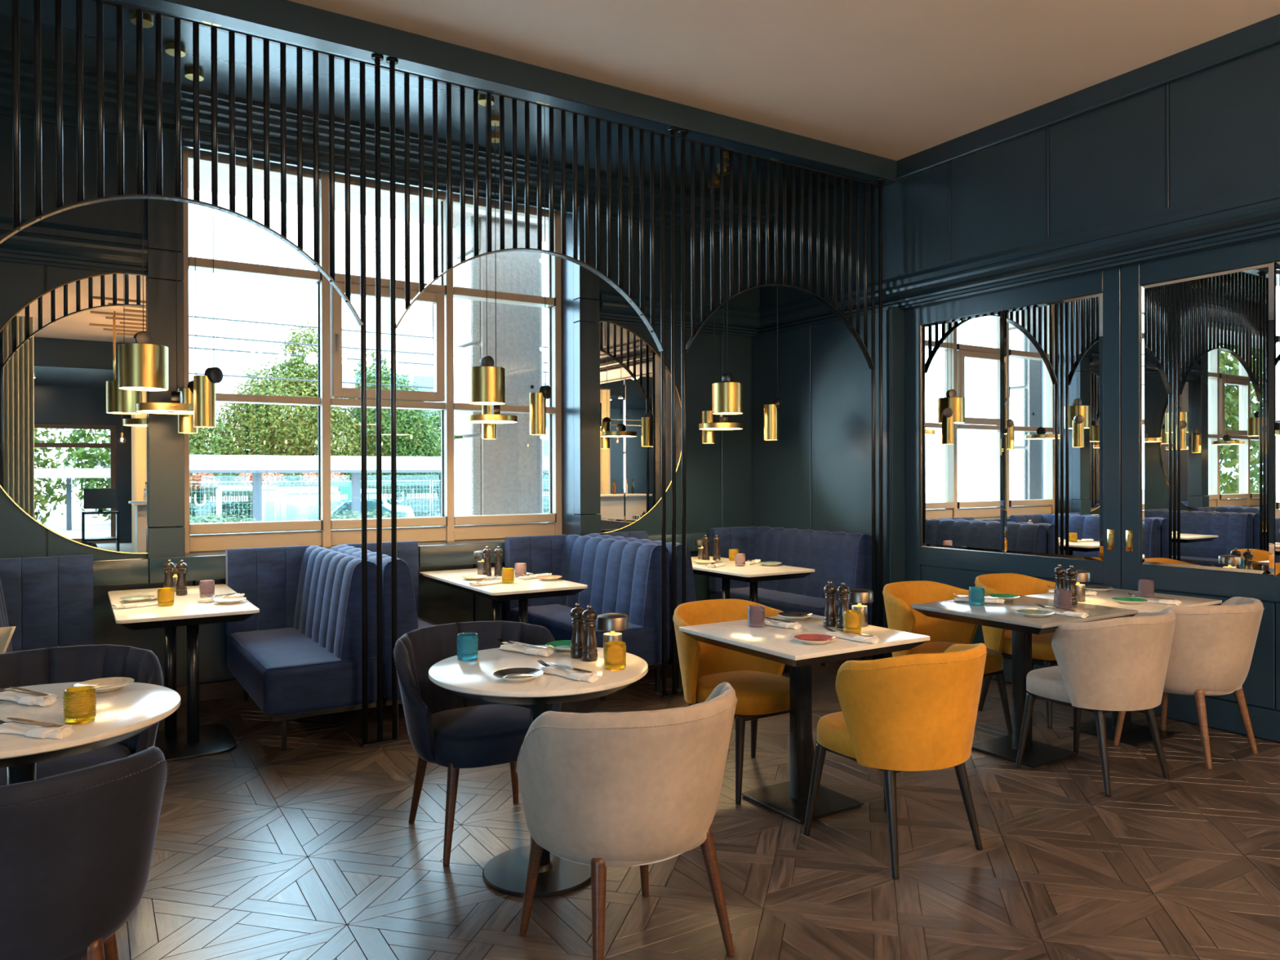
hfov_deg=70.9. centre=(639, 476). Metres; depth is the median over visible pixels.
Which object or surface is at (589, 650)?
pepper mill
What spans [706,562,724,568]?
napkin
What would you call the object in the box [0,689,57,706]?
napkin
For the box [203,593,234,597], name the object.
fork
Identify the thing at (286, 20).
ceiling beam
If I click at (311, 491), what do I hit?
barrier
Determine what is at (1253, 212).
trim
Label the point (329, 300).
window
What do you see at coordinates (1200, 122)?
wall
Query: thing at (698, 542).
table lamp
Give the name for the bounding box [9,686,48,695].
knife
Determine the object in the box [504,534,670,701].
bench
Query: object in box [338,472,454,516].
hedge
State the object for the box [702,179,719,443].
pendant
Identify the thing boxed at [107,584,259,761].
table
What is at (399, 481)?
mesh fence
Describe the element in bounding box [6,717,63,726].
knife
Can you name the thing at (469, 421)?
diffuser
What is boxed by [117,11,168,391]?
drum pendant
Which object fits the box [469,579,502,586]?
napkin
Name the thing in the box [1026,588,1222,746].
square table
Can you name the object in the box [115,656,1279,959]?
floor
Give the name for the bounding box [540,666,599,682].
napkin
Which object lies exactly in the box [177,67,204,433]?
pendant
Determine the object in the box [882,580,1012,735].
dining chair
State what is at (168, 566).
pepper mill
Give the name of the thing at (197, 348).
overhead wire
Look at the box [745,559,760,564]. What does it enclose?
napkin
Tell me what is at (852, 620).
tumbler
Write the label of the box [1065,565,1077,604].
pepper mill
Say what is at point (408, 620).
bench
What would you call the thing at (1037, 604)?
fork
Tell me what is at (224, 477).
hedge
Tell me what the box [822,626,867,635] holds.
fork
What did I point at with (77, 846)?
tub chair
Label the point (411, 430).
tree
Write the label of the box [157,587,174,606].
tumbler
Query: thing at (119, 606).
napkin
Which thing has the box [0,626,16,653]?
table top
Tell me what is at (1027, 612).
plate
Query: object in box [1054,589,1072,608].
tumbler
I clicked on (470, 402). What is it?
diffuser
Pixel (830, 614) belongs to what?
pepper mill
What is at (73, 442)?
round mirror
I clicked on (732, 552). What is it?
tumbler
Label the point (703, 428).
diffuser
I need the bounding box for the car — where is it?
[307,498,406,529]
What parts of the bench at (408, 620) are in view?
return panel, return panel, plinth rail, leg, return panel, seat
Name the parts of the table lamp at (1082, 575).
lamp shade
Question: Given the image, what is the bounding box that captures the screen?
[0,0,884,746]
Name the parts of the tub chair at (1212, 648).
leg, leg, leg, backrest, seat, leg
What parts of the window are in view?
head rail, rail, spandrel panel, handle, casement sash, spandrel panel, rail, head rail, head rail, spandrel panel, rail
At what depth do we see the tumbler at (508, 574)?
5.74 m
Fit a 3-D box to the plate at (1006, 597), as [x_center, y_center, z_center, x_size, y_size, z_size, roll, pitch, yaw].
[1.996,0.665,4.937,0.171,0.020,0.171,0,0,-32]
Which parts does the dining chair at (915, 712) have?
leg, seat, seat frame, leg, leg, backrest, leg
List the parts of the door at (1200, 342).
flush pull, mirror pane, rail, rail, rail, panel, mirror pane, panel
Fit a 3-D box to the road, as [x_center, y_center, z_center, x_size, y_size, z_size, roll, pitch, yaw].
[-42.356,2.208,86.178,160.000,0.200,129.000,0,0,-32]
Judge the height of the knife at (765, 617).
0.002 m
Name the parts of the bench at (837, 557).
return panel, return panel, return panel, seat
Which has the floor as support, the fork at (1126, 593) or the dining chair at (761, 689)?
the dining chair at (761, 689)
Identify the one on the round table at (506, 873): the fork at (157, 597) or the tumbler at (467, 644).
the tumbler at (467, 644)
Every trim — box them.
[0,180,1279,337]
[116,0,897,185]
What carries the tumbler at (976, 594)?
on the square table at (1005, 616)
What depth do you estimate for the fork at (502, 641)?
3.54 m
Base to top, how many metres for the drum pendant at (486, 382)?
1.950 m
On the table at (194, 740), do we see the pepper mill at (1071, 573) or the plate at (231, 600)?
the plate at (231, 600)
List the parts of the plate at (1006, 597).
plate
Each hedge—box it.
[189,472,318,520]
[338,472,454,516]
[542,472,549,513]
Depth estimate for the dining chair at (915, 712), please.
3.24 m
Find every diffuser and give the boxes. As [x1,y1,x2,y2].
[122,386,164,390]
[137,410,193,413]
[468,420,515,422]
[470,402,501,404]
[702,427,736,429]
[715,412,737,413]
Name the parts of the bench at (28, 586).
return panel, return panel, return panel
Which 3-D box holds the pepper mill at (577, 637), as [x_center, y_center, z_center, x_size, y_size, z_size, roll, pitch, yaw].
[-0.236,0.584,3.422,0.060,0.204,0.060,0,0,4]
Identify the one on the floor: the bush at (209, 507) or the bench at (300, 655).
the bench at (300, 655)
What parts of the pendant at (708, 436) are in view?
lamp shade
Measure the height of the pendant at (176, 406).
2.050 m
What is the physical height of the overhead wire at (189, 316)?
0.474 m
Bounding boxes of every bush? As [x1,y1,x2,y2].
[189,472,224,522]
[231,472,285,521]
[299,472,346,486]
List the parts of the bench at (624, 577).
return panel, return panel, return panel, seat, leg, leg, plinth rail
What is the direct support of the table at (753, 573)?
on the floor
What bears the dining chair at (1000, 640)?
on the floor
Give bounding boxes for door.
[905,267,1121,683]
[1120,235,1279,742]
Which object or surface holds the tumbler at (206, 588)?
on the table at (194, 740)
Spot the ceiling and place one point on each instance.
(896, 80)
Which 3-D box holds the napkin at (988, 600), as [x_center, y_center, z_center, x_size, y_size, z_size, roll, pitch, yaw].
[1.830,0.664,4.850,0.257,0.023,0.086,0,0,29]
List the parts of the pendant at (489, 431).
lamp shade, cord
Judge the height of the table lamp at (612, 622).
0.166 m
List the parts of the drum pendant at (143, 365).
lamp shade, cord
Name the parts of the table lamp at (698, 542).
lamp shade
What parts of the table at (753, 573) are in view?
plate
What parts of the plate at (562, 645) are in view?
plate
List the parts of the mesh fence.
frame, frame, frame, frame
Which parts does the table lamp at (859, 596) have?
lamp shade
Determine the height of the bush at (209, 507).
2.512 m
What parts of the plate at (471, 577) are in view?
plate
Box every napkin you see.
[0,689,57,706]
[0,720,74,738]
[111,600,158,608]
[196,593,244,603]
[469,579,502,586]
[497,644,553,656]
[517,573,551,579]
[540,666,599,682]
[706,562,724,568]
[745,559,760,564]
[764,618,802,629]
[824,631,880,644]
[953,596,1004,604]
[1037,608,1088,617]
[1047,589,1097,595]
[1131,596,1182,605]
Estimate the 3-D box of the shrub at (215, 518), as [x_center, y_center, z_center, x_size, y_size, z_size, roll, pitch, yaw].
[-9.492,1.492,20.009,2.667,1.397,1.532,0,0,-32]
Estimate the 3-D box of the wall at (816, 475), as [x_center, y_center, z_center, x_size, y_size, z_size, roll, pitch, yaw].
[1.540,0.061,7.630,0.190,2.720,1.720,0,0,-32]
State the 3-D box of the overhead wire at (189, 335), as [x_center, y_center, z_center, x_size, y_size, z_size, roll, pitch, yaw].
[-7.953,-4.979,35.158,64.001,0.536,0.064,0,0,-32]
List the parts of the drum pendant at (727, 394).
lamp shade, cord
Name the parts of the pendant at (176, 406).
lamp shade, cord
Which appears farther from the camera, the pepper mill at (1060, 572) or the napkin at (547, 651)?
the pepper mill at (1060, 572)
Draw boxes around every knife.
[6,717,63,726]
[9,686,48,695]
[120,599,158,604]
[508,640,546,648]
[550,662,592,672]
[764,617,795,622]
[832,628,872,636]
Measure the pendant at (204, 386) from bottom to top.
2.150 m
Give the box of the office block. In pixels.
[332,360,549,496]
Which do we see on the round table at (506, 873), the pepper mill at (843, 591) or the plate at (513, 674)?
the plate at (513, 674)
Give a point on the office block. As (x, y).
(422, 375)
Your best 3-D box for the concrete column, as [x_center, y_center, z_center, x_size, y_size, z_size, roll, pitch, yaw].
[-1.302,-0.317,8.325,0.700,4.990,0.497,0,0,-32]
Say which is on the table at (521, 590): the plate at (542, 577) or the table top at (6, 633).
the plate at (542, 577)
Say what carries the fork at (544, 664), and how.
on the napkin at (593, 677)
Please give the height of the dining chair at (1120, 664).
0.809 m
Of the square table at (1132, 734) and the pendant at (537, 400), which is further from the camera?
the pendant at (537, 400)
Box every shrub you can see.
[189,512,273,534]
[294,509,415,531]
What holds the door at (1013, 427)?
in the wall at (1200, 122)
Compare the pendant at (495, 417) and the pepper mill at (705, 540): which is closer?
the pendant at (495, 417)
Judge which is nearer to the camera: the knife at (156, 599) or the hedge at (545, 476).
the knife at (156, 599)
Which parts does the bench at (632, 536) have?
return panel, return panel, return panel, plinth rail, seat, leg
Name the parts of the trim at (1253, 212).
cornice, cornice, cornice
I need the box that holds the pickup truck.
[262,480,414,531]
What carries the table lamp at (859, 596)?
on the square table at (788, 799)
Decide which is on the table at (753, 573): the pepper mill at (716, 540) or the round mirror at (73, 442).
the pepper mill at (716, 540)
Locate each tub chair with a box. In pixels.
[0,644,164,786]
[0,746,168,959]
[393,620,561,865]
[515,682,737,959]
[1113,596,1264,769]
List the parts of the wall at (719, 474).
panel, frieze panel, panel, wainscot panel, wainscot panel, wainscot panel, wainscot panel, panel, frieze panel, wainscot panel, panel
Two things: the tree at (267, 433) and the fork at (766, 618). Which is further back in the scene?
the tree at (267, 433)
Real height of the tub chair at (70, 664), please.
0.803 m
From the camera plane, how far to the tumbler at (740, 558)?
6.75 m
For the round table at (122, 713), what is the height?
0.751 m
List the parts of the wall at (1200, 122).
panel, panel, panel, panel, panel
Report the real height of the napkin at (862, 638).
0.023 m
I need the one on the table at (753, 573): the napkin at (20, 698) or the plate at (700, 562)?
the plate at (700, 562)
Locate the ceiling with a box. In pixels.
[0,0,1279,208]
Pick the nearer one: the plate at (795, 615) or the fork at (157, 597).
the plate at (795, 615)
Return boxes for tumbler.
[62,685,96,724]
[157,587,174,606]
[199,579,214,597]
[456,632,478,660]
[501,568,514,583]
[514,562,526,577]
[604,640,626,671]
[728,548,738,560]
[734,553,745,566]
[746,604,764,627]
[843,609,862,633]
[968,586,984,605]
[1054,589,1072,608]
[1137,579,1154,597]
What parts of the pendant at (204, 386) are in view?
lamp shade, cord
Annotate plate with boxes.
[73,676,134,693]
[120,595,155,601]
[212,596,246,604]
[461,574,487,580]
[493,667,543,682]
[536,575,562,580]
[545,640,571,651]
[694,560,716,564]
[759,561,782,565]
[777,611,813,620]
[793,634,835,644]
[986,593,1019,600]
[1016,608,1054,617]
[1085,585,1113,591]
[1111,597,1147,604]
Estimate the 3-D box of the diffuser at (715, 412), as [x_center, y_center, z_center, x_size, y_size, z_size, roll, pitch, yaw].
[0.659,-0.482,6.757,0.222,0.003,0.222,0,0,-36]
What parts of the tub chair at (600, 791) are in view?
leg, leg, backrest, seat, leg, leg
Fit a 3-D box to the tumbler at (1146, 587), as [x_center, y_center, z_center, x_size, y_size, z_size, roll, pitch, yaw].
[2.834,0.626,5.032,0.082,0.092,0.081,0,0,-45]
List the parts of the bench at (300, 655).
return panel, leg, return panel, leg, return panel, seat, plinth rail, leg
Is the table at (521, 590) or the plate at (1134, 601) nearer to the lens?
the plate at (1134, 601)
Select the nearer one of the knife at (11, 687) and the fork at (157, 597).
the knife at (11, 687)
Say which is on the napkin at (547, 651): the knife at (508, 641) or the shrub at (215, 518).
the knife at (508, 641)
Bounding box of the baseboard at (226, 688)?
[176,679,248,703]
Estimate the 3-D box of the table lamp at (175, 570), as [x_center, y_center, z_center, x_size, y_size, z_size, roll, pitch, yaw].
[-2.788,0.606,5.392,0.121,0.166,0.121,0,0,-32]
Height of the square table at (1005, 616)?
0.751 m
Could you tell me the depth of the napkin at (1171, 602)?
4.74 m
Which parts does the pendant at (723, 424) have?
lamp shade, cord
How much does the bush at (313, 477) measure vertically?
2.659 m
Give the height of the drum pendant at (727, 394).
1.950 m
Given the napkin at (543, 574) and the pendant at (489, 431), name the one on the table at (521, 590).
the napkin at (543, 574)
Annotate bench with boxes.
[0,555,93,653]
[225,545,377,751]
[329,541,436,733]
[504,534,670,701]
[585,531,696,688]
[708,526,871,666]
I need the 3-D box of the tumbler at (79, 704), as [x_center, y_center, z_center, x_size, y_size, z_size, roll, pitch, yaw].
[-1.585,0.646,2.544,0.082,0.092,0.081,0,0,-11]
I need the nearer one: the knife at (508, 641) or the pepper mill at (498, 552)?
the knife at (508, 641)
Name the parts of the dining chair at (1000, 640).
leg, backrest, seat, seat frame, leg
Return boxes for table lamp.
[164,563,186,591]
[473,550,491,574]
[596,613,628,657]
[694,538,709,559]
[848,588,873,626]
[1065,569,1090,601]
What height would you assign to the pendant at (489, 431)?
2.150 m
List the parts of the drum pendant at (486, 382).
cord, lamp shade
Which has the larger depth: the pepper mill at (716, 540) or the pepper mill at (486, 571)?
the pepper mill at (716, 540)
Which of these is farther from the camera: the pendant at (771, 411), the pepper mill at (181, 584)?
the pendant at (771, 411)
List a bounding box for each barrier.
[216,485,279,521]
[280,488,340,531]
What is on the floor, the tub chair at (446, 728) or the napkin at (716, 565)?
the tub chair at (446, 728)
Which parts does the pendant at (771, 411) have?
lamp shade, cord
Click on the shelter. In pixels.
(255, 464)
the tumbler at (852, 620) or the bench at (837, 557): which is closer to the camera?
the tumbler at (852, 620)
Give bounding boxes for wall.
[0,48,774,685]
[751,306,906,659]
[761,13,1279,742]
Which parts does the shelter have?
post, post, post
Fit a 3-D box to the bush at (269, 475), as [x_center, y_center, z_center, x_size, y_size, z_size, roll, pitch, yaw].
[-15.551,0.969,36.737,2.189,2.590,0.983,0,0,-32]
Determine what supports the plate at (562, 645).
on the round table at (506, 873)
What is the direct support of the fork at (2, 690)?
on the napkin at (20, 698)
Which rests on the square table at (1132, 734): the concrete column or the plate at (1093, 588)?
the plate at (1093, 588)
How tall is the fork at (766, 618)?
0.018 m
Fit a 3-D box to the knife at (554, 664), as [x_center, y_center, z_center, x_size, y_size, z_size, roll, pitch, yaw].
[-0.241,0.660,3.111,0.214,0.002,0.017,0,0,45]
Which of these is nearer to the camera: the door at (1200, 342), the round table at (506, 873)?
the round table at (506, 873)
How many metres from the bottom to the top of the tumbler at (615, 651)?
0.092 m
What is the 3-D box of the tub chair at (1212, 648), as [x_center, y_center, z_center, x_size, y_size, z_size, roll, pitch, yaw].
[2.866,1.025,4.660,0.697,0.803,0.604,0,0,-32]
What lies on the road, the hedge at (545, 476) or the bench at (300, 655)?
the hedge at (545, 476)
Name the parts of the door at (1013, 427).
panel, mirror pane, rail, rail, rail, mirror pane, panel, flush pull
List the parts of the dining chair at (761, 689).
backrest, leg, seat, seat frame, leg, leg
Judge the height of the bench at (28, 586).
0.981 m
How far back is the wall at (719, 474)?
6.12 m
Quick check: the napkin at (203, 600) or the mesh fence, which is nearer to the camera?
the napkin at (203, 600)
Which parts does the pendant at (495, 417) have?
lamp shade, cord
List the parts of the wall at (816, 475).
panel, panel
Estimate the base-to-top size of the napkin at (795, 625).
0.023 m
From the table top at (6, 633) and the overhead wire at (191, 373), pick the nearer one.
the table top at (6, 633)
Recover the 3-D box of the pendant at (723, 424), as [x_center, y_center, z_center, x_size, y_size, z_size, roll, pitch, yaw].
[0.634,-1.400,7.072,0.345,2.050,0.345,0,0,-32]
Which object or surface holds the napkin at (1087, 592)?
on the square table at (1132, 734)
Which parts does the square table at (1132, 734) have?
plate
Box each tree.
[189,375,248,490]
[205,318,368,485]
[334,345,441,491]
[421,401,463,486]
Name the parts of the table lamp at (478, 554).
lamp shade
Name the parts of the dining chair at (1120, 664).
leg, seat, seat frame, leg, leg, backrest, leg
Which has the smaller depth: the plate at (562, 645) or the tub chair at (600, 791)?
the tub chair at (600, 791)
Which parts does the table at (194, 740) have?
plate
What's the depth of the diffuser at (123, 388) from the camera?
4.72 m
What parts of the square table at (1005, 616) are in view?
plate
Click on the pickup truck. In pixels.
(295, 509)
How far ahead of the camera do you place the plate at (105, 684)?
2.96 m
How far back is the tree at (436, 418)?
51.13 m
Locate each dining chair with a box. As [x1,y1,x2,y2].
[672,599,814,804]
[803,643,987,879]
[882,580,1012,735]
[974,573,1057,728]
[1015,610,1177,796]
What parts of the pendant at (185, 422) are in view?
lamp shade, cord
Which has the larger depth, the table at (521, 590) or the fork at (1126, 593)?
the table at (521, 590)
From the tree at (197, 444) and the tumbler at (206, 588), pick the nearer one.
the tumbler at (206, 588)
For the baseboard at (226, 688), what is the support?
attached to the wall at (719, 474)
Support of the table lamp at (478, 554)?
on the table at (521, 590)
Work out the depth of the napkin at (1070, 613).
4.34 m
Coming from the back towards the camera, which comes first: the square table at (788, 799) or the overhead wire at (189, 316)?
the overhead wire at (189, 316)
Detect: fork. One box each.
[0,687,42,695]
[0,720,55,726]
[123,597,157,603]
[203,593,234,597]
[497,638,542,648]
[537,659,586,671]
[765,617,791,622]
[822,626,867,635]
[1035,603,1076,611]
[1126,592,1170,599]
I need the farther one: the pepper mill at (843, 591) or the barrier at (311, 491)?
the barrier at (311, 491)
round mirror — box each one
[0,272,147,553]
[598,321,681,533]
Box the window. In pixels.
[182,146,562,552]
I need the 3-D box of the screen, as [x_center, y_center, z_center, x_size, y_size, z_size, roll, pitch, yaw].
[-2.246,-0.406,4.310,9.728,3.695,0.064,0,0,-32]
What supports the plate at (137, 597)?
on the table at (194, 740)
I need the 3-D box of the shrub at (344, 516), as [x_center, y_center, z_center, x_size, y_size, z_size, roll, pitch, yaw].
[-6.796,1.471,22.078,3.256,1.351,1.567,0,0,-32]
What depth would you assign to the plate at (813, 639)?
3.73 m
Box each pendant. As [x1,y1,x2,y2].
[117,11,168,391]
[135,42,193,414]
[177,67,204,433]
[193,21,222,427]
[466,115,517,423]
[468,93,505,404]
[481,133,500,439]
[529,101,551,435]
[698,166,742,430]
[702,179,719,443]
[711,151,742,414]
[764,157,781,439]
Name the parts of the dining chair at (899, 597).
backrest, seat, seat frame, leg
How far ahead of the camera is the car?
31.54 m
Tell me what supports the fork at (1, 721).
on the napkin at (30, 731)
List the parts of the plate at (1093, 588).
plate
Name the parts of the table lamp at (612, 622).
lamp shade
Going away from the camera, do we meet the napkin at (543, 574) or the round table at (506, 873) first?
the round table at (506, 873)
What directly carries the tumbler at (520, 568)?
on the table at (521, 590)
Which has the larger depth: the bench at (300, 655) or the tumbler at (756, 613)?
the bench at (300, 655)
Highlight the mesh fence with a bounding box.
[189,479,549,523]
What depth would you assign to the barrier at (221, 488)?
31.39 m
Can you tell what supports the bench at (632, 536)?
on the floor
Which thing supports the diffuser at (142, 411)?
attached to the pendant at (176, 406)
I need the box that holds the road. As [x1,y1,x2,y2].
[190,492,549,532]
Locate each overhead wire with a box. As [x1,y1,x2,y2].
[188,315,548,347]
[188,333,548,364]
[189,346,548,373]
[189,372,433,388]
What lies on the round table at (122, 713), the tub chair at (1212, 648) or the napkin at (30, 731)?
the napkin at (30, 731)
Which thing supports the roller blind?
attached to the wall at (719, 474)
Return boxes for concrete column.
[453,216,542,524]
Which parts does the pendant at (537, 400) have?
lamp shade, cord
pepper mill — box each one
[163,559,174,594]
[175,560,187,595]
[482,546,491,576]
[493,546,502,576]
[569,603,584,657]
[581,604,597,661]
[702,534,709,559]
[712,535,720,560]
[823,581,836,626]
[836,582,850,628]
[1053,564,1065,602]
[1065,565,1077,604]
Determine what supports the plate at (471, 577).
on the table at (521, 590)
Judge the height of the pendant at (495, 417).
2.050 m
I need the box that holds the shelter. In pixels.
[189,454,548,528]
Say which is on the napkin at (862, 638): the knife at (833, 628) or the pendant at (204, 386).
the knife at (833, 628)
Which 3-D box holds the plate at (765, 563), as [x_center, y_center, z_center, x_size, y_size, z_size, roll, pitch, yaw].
[0.992,0.663,6.825,0.171,0.020,0.171,0,0,-32]
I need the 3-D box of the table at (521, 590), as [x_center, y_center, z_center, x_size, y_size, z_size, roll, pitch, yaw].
[-0.952,1.057,6.037,0.648,0.751,1.365,0,0,-32]
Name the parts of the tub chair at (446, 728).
leg, leg, backrest, seat, leg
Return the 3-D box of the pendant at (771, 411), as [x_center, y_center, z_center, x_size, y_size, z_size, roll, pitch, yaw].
[1.005,-1.350,6.744,0.154,2.150,0.105,0,0,4]
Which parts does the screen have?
foot plate, rail, foot plate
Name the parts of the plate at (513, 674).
plate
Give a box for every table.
[0,681,181,959]
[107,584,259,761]
[419,567,587,623]
[428,644,648,897]
[679,614,929,823]
[691,555,814,673]
[911,593,1137,768]
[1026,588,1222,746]
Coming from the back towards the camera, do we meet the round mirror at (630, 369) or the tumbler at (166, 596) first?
the round mirror at (630, 369)
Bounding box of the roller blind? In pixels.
[188,162,547,242]

